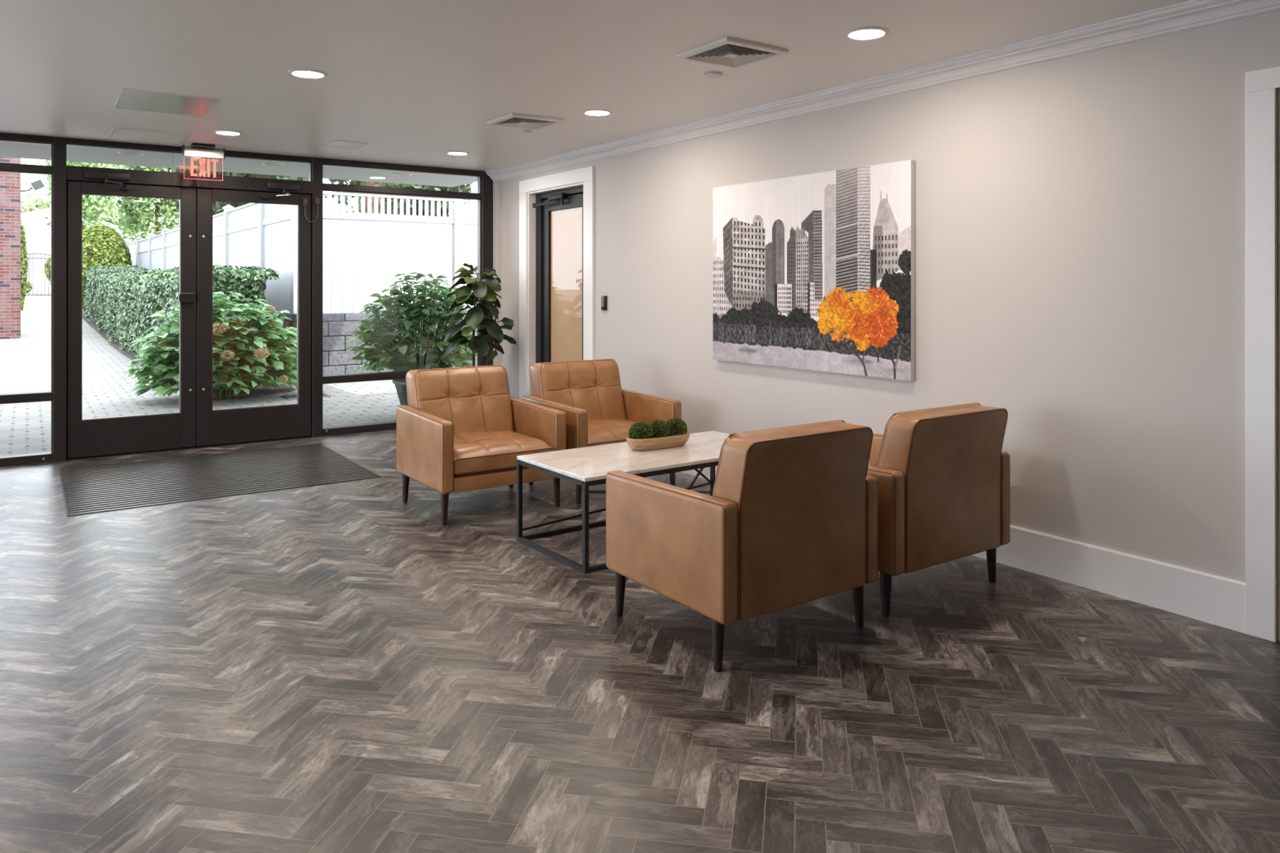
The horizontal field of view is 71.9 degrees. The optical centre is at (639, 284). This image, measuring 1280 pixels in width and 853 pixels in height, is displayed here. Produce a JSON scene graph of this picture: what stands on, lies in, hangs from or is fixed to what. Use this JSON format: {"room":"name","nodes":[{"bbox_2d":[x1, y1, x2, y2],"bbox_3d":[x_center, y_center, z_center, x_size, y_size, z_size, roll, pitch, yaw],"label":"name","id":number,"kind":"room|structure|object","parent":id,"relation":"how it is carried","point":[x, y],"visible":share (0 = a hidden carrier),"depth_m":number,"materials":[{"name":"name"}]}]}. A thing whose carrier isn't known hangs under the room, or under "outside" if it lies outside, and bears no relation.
{"room":"building lobby","nodes":[
{"label":"building lobby","id":0,"kind":"room"},
{"bbox_2d":[0,293,400,456],"bbox_3d":[-23.839,0.859,43.135,70.000,0.940,81.940,0,0,-35],"label":"ground","id":1,"kind":"structure","parent":0,"point":[25,362],"depth_m":10.79,"materials":[{"name":"grey stone"}]},
{"bbox_2d":[0,156,20,338],"bbox_3d":[-15.159,-1.000,20.641,1.120,4.850,1.600,0,0,-35],"label":"brick wall","id":2,"kind":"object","parent":1,"relation":"on","point":[10,182],"visible":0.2,"depth_m":20.19,"materials":[{"name":"red brick"}]},
{"bbox_2d":[20,179,44,191],"bbox_3d":[-14.115,-2.309,20.524,0.468,0.307,0.117,0,0,-35],"label":"floodlight","id":3,"kind":"object","parent":2,"relation":"attached to","point":[37,184],"visible":1,"depth_m":20.53,"materials":[{"name":"grey metal"}]},
{"bbox_2d":[20,218,28,310],"bbox_3d":[-19.056,-0.582,26.947,0.680,3.260,0.690,0,0,-35],"label":"conifer","id":4,"kind":"object","parent":1,"relation":"on","point":[24,255],"visible":0.32,"depth_m":26.95,"materials":[{"name":"green plant"}]},
{"bbox_2d":[26,280,32,293],"bbox_3d":[-26.587,0.078,36.986,1.911,0.982,1.561,0,0,-35],"label":"bush","id":5,"kind":"object","parent":1,"relation":"on","point":[30,284],"visible":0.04,"depth_m":37.44,"materials":[{"name":"green plant"}]},
{"bbox_2d":[26,253,51,295],"bbox_3d":[-22.553,-0.399,33.037,1.750,1.588,0.050,0,0,-35],"label":"metal gate","id":6,"kind":"object","parent":1,"relation":"on","point":[28,254],"visible":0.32,"depth_m":33.06,"materials":[{"name":"grey metal"}]},
{"bbox_2d":[44,256,51,288],"bbox_3d":[-22.948,-0.335,35.194,1.206,1.761,1.133,0,0,-6],"label":"bush","id":7,"kind":"object","parent":1,"relation":"on","point":[50,257],"visible":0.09,"depth_m":34.77,"materials":[{"name":"green plant"}]},
{"bbox_2d":[42,160,124,242],"bbox_3d":[-23.459,-3.661,37.304,2.970,8.296,4.399,0,0,-35],"label":"broadleaf tree","id":8,"kind":"object","parent":1,"relation":"on","point":[91,211],"visible":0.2,"depth_m":36.35,"materials":[{"name":"green plant"}]},
{"bbox_2d":[20,207,147,293],"bbox_3d":[-29.103,-1.625,43.706,9.200,4.100,5.600,0,0,-35],"label":"garage","id":9,"kind":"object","parent":1,"relation":"on","point":[37,234],"visible":0.04,"depth_m":41.24,"materials":[{"name":"white"}]},
{"bbox_2d":[20,194,150,233],"bbox_3d":[-34.571,-3.579,51.350,10.862,3.523,5.440,0,0,-37],"label":"bush","id":10,"kind":"object","parent":1,"relation":"on","point":[30,204],"visible":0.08,"depth_m":50.17,"materials":[{"name":"green plant"}]},
{"bbox_2d":[82,223,132,311],"bbox_3d":[-15.672,-0.423,25.631,1.667,2.718,1.875,0,0,-40],"label":"shrub","id":11,"kind":"object","parent":1,"relation":"on","point":[103,245],"visible":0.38,"depth_m":25.11,"materials":[{"name":"green plant"}]},
{"bbox_2d":[111,164,179,241],"bbox_3d":[-22.124,-3.643,40.567,3.730,8.261,4.156,0,0,-35],"label":"broadleaf tree","id":12,"kind":"object","parent":1,"relation":"on","point":[132,208],"visible":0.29,"depth_m":39.79,"materials":[{"name":"green plant"}]},
{"bbox_2d":[125,224,179,269],"bbox_3d":[-12.495,-0.515,22.915,0.170,1.820,12.275,0,0,-36],"label":"vinyl fence","id":13,"kind":"object","parent":1,"relation":"on","point":[162,251],"visible":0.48,"depth_m":23.02,"materials":[{"name":"white plastic"}]},
{"bbox_2d":[82,309,297,400],"bbox_3d":[-10.690,1.045,19.465,1.833,0.580,21.863,0,0,-36],"label":"planting bed","id":14,"kind":"object","parent":1,"relation":"on","point":[258,391],"visible":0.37,"depth_m":11.18,"materials":[{"name":"brown soil"}]},
{"bbox_2d":[83,263,279,364],"bbox_3d":[-10.089,0.360,18.105,1.374,1.929,16.841,0,0,-36],"label":"hedge","id":15,"kind":"object","parent":14,"relation":"on","point":[122,300],"visible":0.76,"depth_m":14.44,"materials":[{"name":"green plant"}]},
{"bbox_2d":[123,291,297,398],"bbox_3d":[-4.874,0.700,10.395,1.683,1.261,1.950,0,0,28],"label":"hydrangea","id":16,"kind":"object","parent":14,"relation":"on","point":[243,362],"visible":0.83,"depth_m":10.05,"materials":[{"name":"green plant"}]},
{"bbox_2d":[157,167,223,215],"bbox_3d":[-12.539,-3.563,26.043,3.416,9.376,3.460,0,0,21],"label":"evergreen tree","id":17,"kind":"object","parent":1,"relation":"on","point":[215,209],"visible":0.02,"depth_m":25.19,"materials":[{"name":"green plant"}]},
{"bbox_2d":[280,392,331,399],"bbox_3d":[-3.974,1.321,10.509,0.490,0.015,0.340,0,0,-35],"label":"drain grate","id":18,"kind":"object","parent":1,"relation":"on","point":[292,396],"visible":0.45,"depth_m":10.47,"materials":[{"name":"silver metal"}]},
{"bbox_2d":[266,311,477,380],"bbox_3d":[-4.857,0.861,20.454,9.336,0.929,14.160,0,0,-35],"label":"wall","id":19,"kind":"structure","parent":1,"relation":"on","point":[335,361],"depth_m":12.37,"materials":[{"name":"grey stone"}]},
{"bbox_2d":[213,203,291,312],"bbox_3d":[-6.783,-0.540,15.111,0.170,1.870,7.036,0,0,-36],"label":"vinyl fence","id":20,"kind":"object","parent":19,"relation":"on","point":[255,234],"visible":0.64,"depth_m":13.85,"materials":[{"name":"white plastic"}]},
{"bbox_2d":[291,191,477,314],"bbox_3d":[-1.274,-0.515,14.525,8.535,1.820,0.170,0,0,-35],"label":"vinyl fence","id":21,"kind":"object","parent":19,"relation":"on","point":[363,253],"visible":0.18,"depth_m":12.80,"materials":[{"name":"white plastic"}]},
{"bbox_2d":[392,378,407,404],"bbox_3d":[-2.136,1.143,9.009,0.750,0.365,0.750,0,0,-35],"label":"planter pot","id":22,"kind":"object","parent":1,"relation":"on","point":[400,384],"visible":0.22,"depth_m":8.77,"materials":[{"name":"grey plastic"}]},
{"bbox_2d":[344,271,477,382],"bbox_3d":[-2.269,0.433,9.112,1.461,1.134,1.246,0,0,-5],"label":"bush","id":23,"kind":"object","parent":22,"relation":"on","point":[404,356],"visible":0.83,"depth_m":8.87,"materials":[{"name":"green plant"}]},
{"bbox_2d":[493,180,502,365],"bbox_3d":[-1.406,0.106,8.678,0.077,2.438,0.136,0,0,-35],"label":"wall","id":24,"kind":"structure","parent":0,"point":[497,184],"depth_m":8.62,"materials":[{"name":"grey paint"}]},
{"bbox_2d":[322,158,482,435],"bbox_3d":[-2.188,0.107,8.211,1.514,2.436,0.113,0,0,-35],"label":"window","id":25,"kind":"structure","parent":24,"relation":"in","point":[360,377],"depth_m":8.08,"materials":[{"name":"brown metal"}]},
{"bbox_2d":[481,170,493,365],"bbox_3d":[-1.521,0.107,8.677,0.112,2.436,0.124,0,0,-35],"label":"trim","id":26,"kind":"structure","parent":24,"relation":"attached to","point":[486,182],"depth_m":8.62,"materials":[{"name":"brown metal"}]},
{"bbox_2d":[0,0,1188,171],"bbox_3d":[-0.905,-1.223,1.630,9.870,0.220,12.410,0,0,-35],"label":"ceiling","id":27,"kind":"structure","parent":0,"point":[417,82],"depth_m":4.32,"materials":[{"name":"white paint"}]},
{"bbox_2d":[107,127,191,143],"bbox_3d":[-3.659,-1.110,6.583,0.492,0.006,0.510,0,0,-35],"label":"access panel","id":28,"kind":"object","parent":27,"relation":"attached to","point":[116,133],"visible":1,"depth_m":6.57,"materials":[{"name":"white plastic"}]},
{"bbox_2d":[113,88,220,116],"bbox_3d":[-2.905,-1.111,5.409,0.509,0.004,0.660,0,0,-35],"label":"access panel","id":29,"kind":"object","parent":27,"relation":"attached to","point":[127,99],"visible":1,"depth_m":5.39,"materials":[{"name":"white plastic"}]},
{"bbox_2d":[182,142,224,181],"bbox_3d":[-3.449,-0.973,6.979,0.296,0.280,0.090,0,0,-35],"label":"exit sign","id":30,"kind":"object","parent":27,"relation":"hanging from","point":[195,150],"visible":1,"depth_m":6.96,"materials":[{"name":"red plastic"}]},
{"bbox_2d":[213,129,242,135],"bbox_3d":[-2.998,-1.109,6.427,0.196,0.009,0.196,0,0,-35],"label":"recessed light","id":31,"kind":"object","parent":27,"relation":"in","point":[229,132],"visible":1,"depth_m":6.41,"materials":[{"name":"white plastic"}]},
{"bbox_2d":[0,141,477,186],"bbox_3d":[-5.755,-1.405,7.436,11.220,0.260,2.900,0,0,-35],"label":"canopy","id":32,"kind":"object","parent":27,"relation":"attached to","point":[7,149],"visible":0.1,"depth_m":9.34,"materials":[{"name":"grey"}]},
{"bbox_2d":[117,151,143,155],"bbox_3d":[-4.907,-1.270,8.511,0.224,0.010,0.224,0,0,-35],"label":"recessed light","id":33,"kind":"object","parent":32,"relation":"attached to","point":[126,153],"visible":1,"depth_m":8.51,"materials":[{"name":"white plastic"}]},
{"bbox_2d":[261,162,284,165],"bbox_3d":[-3.856,-1.270,9.277,0.224,0.010,0.224,0,0,-35],"label":"recessed light","id":34,"kind":"object","parent":32,"relation":"attached to","point":[263,163],"visible":1,"depth_m":9.26,"materials":[{"name":"white plastic"}]},
{"bbox_2d":[392,173,412,176],"bbox_3d":[-2.729,-1.270,10.144,0.224,0.010,0.224,0,0,-35],"label":"recessed light","id":35,"kind":"object","parent":32,"relation":"attached to","point":[394,174],"visible":1,"depth_m":10.14,"materials":[{"name":"white plastic"}]},
{"bbox_2d":[288,68,327,78],"bbox_3d":[-1.742,-1.109,4.634,0.196,0.009,0.196,0,0,-35],"label":"recessed light","id":36,"kind":"object","parent":27,"relation":"in","point":[303,73],"visible":1,"depth_m":4.61,"materials":[{"name":"white plastic"}]},
{"bbox_2d":[326,140,368,148],"bbox_3d":[-2.312,-1.110,6.977,0.245,0.006,0.300,0,0,-35],"label":"access panel","id":37,"kind":"object","parent":27,"relation":"attached to","point":[343,144],"visible":1,"depth_m":6.95,"materials":[{"name":"white plastic"}]},
{"bbox_2d":[445,151,469,155],"bbox_3d":[-1.533,-1.109,7.420,0.196,0.009,0.196,0,0,-35],"label":"recessed light","id":38,"kind":"object","parent":27,"relation":"in","point":[454,153],"visible":1,"depth_m":7.40,"materials":[{"name":"white plastic"}]},
{"bbox_2d":[487,112,563,129],"bbox_3d":[-0.777,-1.102,5.966,0.380,0.020,0.380,0,0,-35],"label":"ceiling vent","id":39,"kind":"object","parent":27,"relation":"in","point":[512,120],"visible":1,"depth_m":5.92,"materials":[{"name":"white plastic"}]},
{"bbox_2d":[521,129,531,133],"bbox_3d":[-0.816,-1.105,6.359,0.072,0.016,0.072,0,0,-35],"label":"sprinkler cover","id":40,"kind":"object","parent":27,"relation":"attached to","point":[522,131],"visible":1,"depth_m":6.33,"materials":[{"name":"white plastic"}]},
{"bbox_2d":[582,108,612,115],"bbox_3d":[-0.274,-1.109,5.676,0.196,0.009,0.196,0,0,-35],"label":"recessed light","id":41,"kind":"object","parent":27,"relation":"in","point":[595,112],"visible":1,"depth_m":5.65,"materials":[{"name":"white plastic"}]},
{"bbox_2d":[705,71,721,78],"bbox_3d":[0.387,-1.105,4.650,0.090,0.016,0.090,0,0,-35],"label":"sprinkler cover","id":42,"kind":"object","parent":27,"relation":"attached to","point":[713,74],"visible":1,"depth_m":4.62,"materials":[{"name":"white plastic"}]},
{"bbox_2d":[675,36,788,69],"bbox_3d":[0.437,-1.102,4.216,0.380,0.020,0.380,0,0,-35],"label":"ceiling vent","id":43,"kind":"object","parent":27,"relation":"in","point":[726,51],"visible":1,"depth_m":4.19,"materials":[{"name":"white plastic"}]},
{"bbox_2d":[844,26,889,39],"bbox_3d":[0.999,-1.109,3.894,0.196,0.009,0.196,0,0,-35],"label":"recessed light","id":44,"kind":"object","parent":27,"relation":"in","point":[864,33],"visible":1,"depth_m":3.88,"materials":[{"name":"white plastic"}]},
{"bbox_2d":[0,429,1279,852],"bbox_3d":[-1.362,1.400,1.367,8.520,0.150,12.200,0,0,-35],"label":"floor","id":45,"kind":"structure","parent":0,"point":[338,667],"depth_m":2.85,"materials":[{"name":"wood"}]},
{"bbox_2d":[0,132,53,466],"bbox_3d":[-6.380,0.107,5.302,4.760,2.436,0.113,0,0,-35],"label":"window","id":46,"kind":"structure","parent":45,"relation":"on","point":[44,396],"depth_m":6.55,"materials":[{"name":"brown metal"}]},
{"bbox_2d":[26,434,342,464],"bbox_3d":[-3.612,1.323,7.225,2.300,0.005,0.150,0,0,-35],"label":"trim","id":47,"kind":"structure","parent":45,"relation":"on","point":[308,437],"depth_m":7.10,"materials":[{"name":"brown metal"}]},
{"bbox_2d":[53,136,66,461],"bbox_3d":[-4.392,0.107,6.685,0.083,2.436,0.124,0,0,-35],"label":"trim","id":48,"kind":"structure","parent":47,"relation":"on","point":[59,143],"depth_m":6.63,"materials":[{"name":"brown metal"}]},
{"bbox_2d":[66,170,195,458],"bbox_3d":[-3.941,0.221,6.889,0.880,2.184,0.186,0,0,-35],"label":"door","id":49,"kind":"structure","parent":48,"relation":"attached to","point":[86,437],"depth_m":6.88,"materials":[{"name":"brown metal"}]},
{"bbox_2d":[66,137,312,194],"bbox_3d":[-3.619,-0.953,7.220,1.797,0.316,0.110,0,0,-35],"label":"window","id":50,"kind":"structure","parent":48,"relation":"attached to","point":[77,173],"depth_m":7.11,"materials":[{"name":"brown metal"}]},
{"bbox_2d":[311,157,322,436],"bbox_3d":[-2.846,0.107,7.757,0.086,2.436,0.124,0,0,-35],"label":"trim","id":51,"kind":"structure","parent":47,"relation":"on","point":[317,163],"depth_m":7.71,"materials":[{"name":"brown metal"}]},
{"bbox_2d":[196,182,311,446],"bbox_3d":[-3.211,0.221,7.408,0.899,2.184,0.167,0,0,-35],"label":"door","id":52,"kind":"structure","parent":51,"relation":"attached to","point":[240,424],"depth_m":7.39,"materials":[{"name":"brown metal"}]},
{"bbox_2d":[66,180,307,458],"bbox_3d":[-3.617,0.261,7.216,1.803,2.121,0.014,0,0,-35],"label":"door frame","id":53,"kind":"structure","parent":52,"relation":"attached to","point":[66,180],"depth_m":7.12,"materials":[{"name":"black metal"}]},
{"bbox_2d":[302,197,319,222],"bbox_3d":[-2.855,-0.650,7.672,0.140,0.216,0.038,0,0,-35],"label":"loop","id":54,"kind":"object","parent":51,"relation":"attached to","point":[304,201],"visible":1,"depth_m":7.66,"materials":[{"name":"grey metal"}]},
{"bbox_2d":[58,443,381,516],"bbox_3d":[-2.972,1.322,6.205,1.820,0.005,1.545,0,0,-35],"label":"entrance mat","id":55,"kind":"object","parent":45,"relation":"on","point":[132,485],"visible":1,"depth_m":6.05,"materials":[{"name":"black"}]},
{"bbox_2d":[441,262,516,366],"bbox_3d":[-1.438,0.566,7.883,0.655,1.519,0.540,0,0,0],"label":"fiddle leaf fig","id":56,"kind":"object","parent":45,"relation":"on","point":[473,318],"visible":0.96,"depth_m":7.82,"materials":[{"name":"green plant"}]},
{"bbox_2d":[396,364,566,525],"bbox_3d":[-0.978,0.921,5.358,0.785,0.807,0.785,0,0,-35],"label":"armchair","id":57,"kind":"object","parent":45,"relation":"on","point":[460,429],"visible":0.98,"depth_m":5.29,"materials":[{"name":"beige leather"}]},
{"bbox_2d":[413,364,514,435],"bbox_3d":[-1.105,0.739,5.540,0.631,0.443,0.222,0,0,-35],"label":"cushion","id":58,"kind":"object","parent":57,"relation":"on","point":[476,399],"depth_m":5.51,"materials":[{"name":"brown leather"}]},
{"bbox_2d":[453,431,555,478],"bbox_3d":[-0.916,0.994,5.267,0.633,0.162,0.560,0,0,-35],"label":"seat cushion","id":59,"kind":"object","parent":57,"relation":"on","point":[477,454],"depth_m":5.07,"materials":[{"name":"brown leather"}]},
{"bbox_2d":[522,358,681,503],"bbox_3d":[-0.270,0.921,5.837,0.785,0.807,0.785,0,0,-35],"label":"armchair","id":60,"kind":"object","parent":45,"relation":"on","point":[598,411],"visible":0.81,"depth_m":5.92,"materials":[{"name":"beige leather"}]},
{"bbox_2d":[537,358,626,421],"bbox_3d":[-0.397,0.739,6.019,0.631,0.443,0.222,0,0,-35],"label":"cushion","id":61,"kind":"object","parent":60,"relation":"on","point":[594,386],"depth_m":6.00,"materials":[{"name":"brown leather"}]},
{"bbox_2d":[587,418,637,446],"bbox_3d":[-0.207,0.994,5.746,0.633,0.162,0.560,0,0,-35],"label":"seat cushion","id":62,"kind":"object","parent":60,"relation":"on","point":[600,431],"depth_m":5.57,"materials":[{"name":"brown leather"}]},
{"bbox_2d":[516,431,729,573],"bbox_3d":[0.095,1.105,4.708,1.340,0.440,0.655,0,0,-36],"label":"coffee table","id":63,"kind":"object","parent":45,"relation":"on","point":[585,467],"visible":0.62,"depth_m":4.49,"materials":[{"name":"beige stone"}]},
{"bbox_2d":[626,431,689,450],"bbox_3d":[0.101,0.850,4.811,0.394,0.070,0.158,0,0,-35],"label":"wooden bowl","id":64,"kind":"object","parent":63,"relation":"on","point":[648,444],"visible":0.81,"depth_m":4.72,"materials":[{"name":"brown wood"}]},
{"bbox_2d":[628,421,653,439],"bbox_3d":[0.005,0.796,4.744,0.140,0.129,0.133,0,0,-35],"label":"moss ball","id":65,"kind":"object","parent":64,"relation":"in","point":[639,430],"visible":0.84,"depth_m":4.71,"materials":[{"name":"green plant"}]},
{"bbox_2d":[648,419,671,438],"bbox_3d":[0.101,0.796,4.811,0.139,0.126,0.131,0,0,-35],"label":"moss ball","id":66,"kind":"object","parent":64,"relation":"in","point":[661,428],"visible":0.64,"depth_m":4.77,"materials":[{"name":"green plant"}]},
{"bbox_2d":[666,417,688,436],"bbox_3d":[0.197,0.797,4.877,0.139,0.127,0.130,0,0,-35],"label":"moss ball","id":67,"kind":"object","parent":64,"relation":"in","point":[677,427],"visible":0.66,"depth_m":4.84,"materials":[{"name":"green plant"}]},
{"bbox_2d":[605,419,878,672],"bbox_3d":[0.401,0.921,3.469,0.785,0.807,0.785,0,0,-35],"label":"armchair","id":68,"kind":"object","parent":45,"relation":"on","point":[789,518],"visible":1,"depth_m":3.16,"materials":[{"name":"beige leather"}]},
{"bbox_2d":[711,419,845,496],"bbox_3d":[0.527,0.739,3.287,0.631,0.443,0.222,0,0,-35],"label":"cushion","id":69,"kind":"object","parent":68,"relation":"on","point":[726,483],"depth_m":3.10,"materials":[{"name":"brown leather"}]},
{"bbox_2d":[866,402,1009,617],"bbox_3d":[1.117,0.921,3.966,0.785,0.807,0.785,0,0,-35],"label":"armchair","id":70,"kind":"object","parent":45,"relation":"on","point":[942,473],"visible":0.73,"depth_m":3.62,"materials":[{"name":"beige leather"}]},
{"bbox_2d":[875,402,981,466],"bbox_3d":[1.243,0.739,3.784,0.631,0.443,0.222,0,0,-35],"label":"cushion","id":71,"kind":"object","parent":70,"relation":"on","point":[893,450],"depth_m":3.58,"materials":[{"name":"brown leather"}]},
{"bbox_2d":[502,9,1279,641],"bbox_3d":[2.121,0.106,3.784,0.160,2.438,12.200,0,0,-35],"label":"wall","id":72,"kind":"structure","parent":0,"point":[1080,219],"depth_m":4.03,"materials":[{"name":"grey paint"}]},
{"bbox_2d":[528,182,582,395],"bbox_3d":[-0.685,0.231,7.819,0.163,2.188,1.018,0,0,-35],"label":"door","id":73,"kind":"structure","parent":72,"relation":"in","point":[555,215],"depth_m":7.99,"materials":[{"name":"brown metal"}]},
{"bbox_2d":[519,165,594,399],"bbox_3d":[-0.755,0.174,7.771,0.022,2.301,1.310,0,0,-35],"label":"trim","id":74,"kind":"structure","parent":72,"relation":"attached to","point":[584,175],"depth_m":7.68,"materials":[{"name":"white paint"}]},
{"bbox_2d":[601,295,607,310],"bbox_3d":[-0.289,0.145,7.097,0.024,0.116,0.060,0,0,-35],"label":"card reader","id":75,"kind":"object","parent":72,"relation":"attached to","point":[604,298],"visible":1,"depth_m":7.08,"materials":[{"name":"black plastic"}]},
{"bbox_2d":[712,160,915,380],"bbox_3d":[0.965,-0.077,5.275,0.035,1.152,1.617,0,0,-35],"label":"picture","id":76,"kind":"object","parent":72,"relation":"attached to","point":[815,271],"visible":1,"depth_m":5.14,"materials":[{"name":"grey fabric"}]},
{"bbox_2d":[484,0,1279,181],"bbox_3d":[2.010,-1.067,3.669,0.155,0.092,12.138,0,0,-35],"label":"trim","id":77,"kind":"structure","parent":72,"relation":"attached to","point":[1188,15],"depth_m":4.38,"materials":[{"name":"white paint"}]},
{"bbox_2d":[681,466,1245,633],"bbox_3d":[0.963,1.230,5.299,0.016,0.190,4.720,0,0,-35],"label":"baseboard","id":78,"kind":"structure","parent":72,"relation":"attached to","point":[1216,600],"depth_m":3.71,"materials":[{"name":"white paint"}]},
{"bbox_2d":[1245,66,1279,642],"bbox_3d":[2.689,0.258,2.807,0.022,2.133,1.343,0,0,-35],"label":"trim","id":79,"kind":"structure","parent":72,"relation":"attached to","point":[1262,86],"depth_m":3.31,"materials":[{"name":"white paint"}]},
{"bbox_2d":[1277,88,1279,641],"bbox_3d":[2.763,0.296,2.858,0.162,2.057,1.147,0,0,-35],"label":"door","id":80,"kind":"structure","parent":72,"relation":"in","point":[1278,89],"depth_m":3.28,"materials":[{"name":"beige"}]},
{"bbox_3d":[-5.102,0.975,22.464,10.775,0.900,17.270,0,0,-35],"label":"bank","id":81,"kind":"object","parent":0,"visible":0},
{"bbox_2d":[195,169,324,212],"bbox_3d":[-8.686,-2.446,20.755,3.207,7.746,2.666,0,0,-41],"label":"broadleaf tree","id":82,"kind":"object","parent":81,"relation":"on","point":[219,205],"visible":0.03,"depth_m":20.09,"materials":[{"name":"green plant"}]},
{"bbox_2d":[324,178,420,214],"bbox_3d":[-5.242,-2.379,16.613,2.906,7.613,2.816,0,0,43],"label":"evergreen tree","id":83,"kind":"object","parent":81,"relation":"on","point":[332,180],"visible":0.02,"depth_m":16.44,"materials":[{"name":"green plant"}]},
{"bbox_2d":[331,179,473,217],"bbox_3d":[-6.681,-2.531,24.975,3.932,7.784,3.573,0,0,-25],"label":"broadleaf tree","id":84,"kind":"object","parent":81,"relation":"on","point":[464,188],"visible":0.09,"depth_m":24.15,"materials":[{"name":"green plant"}]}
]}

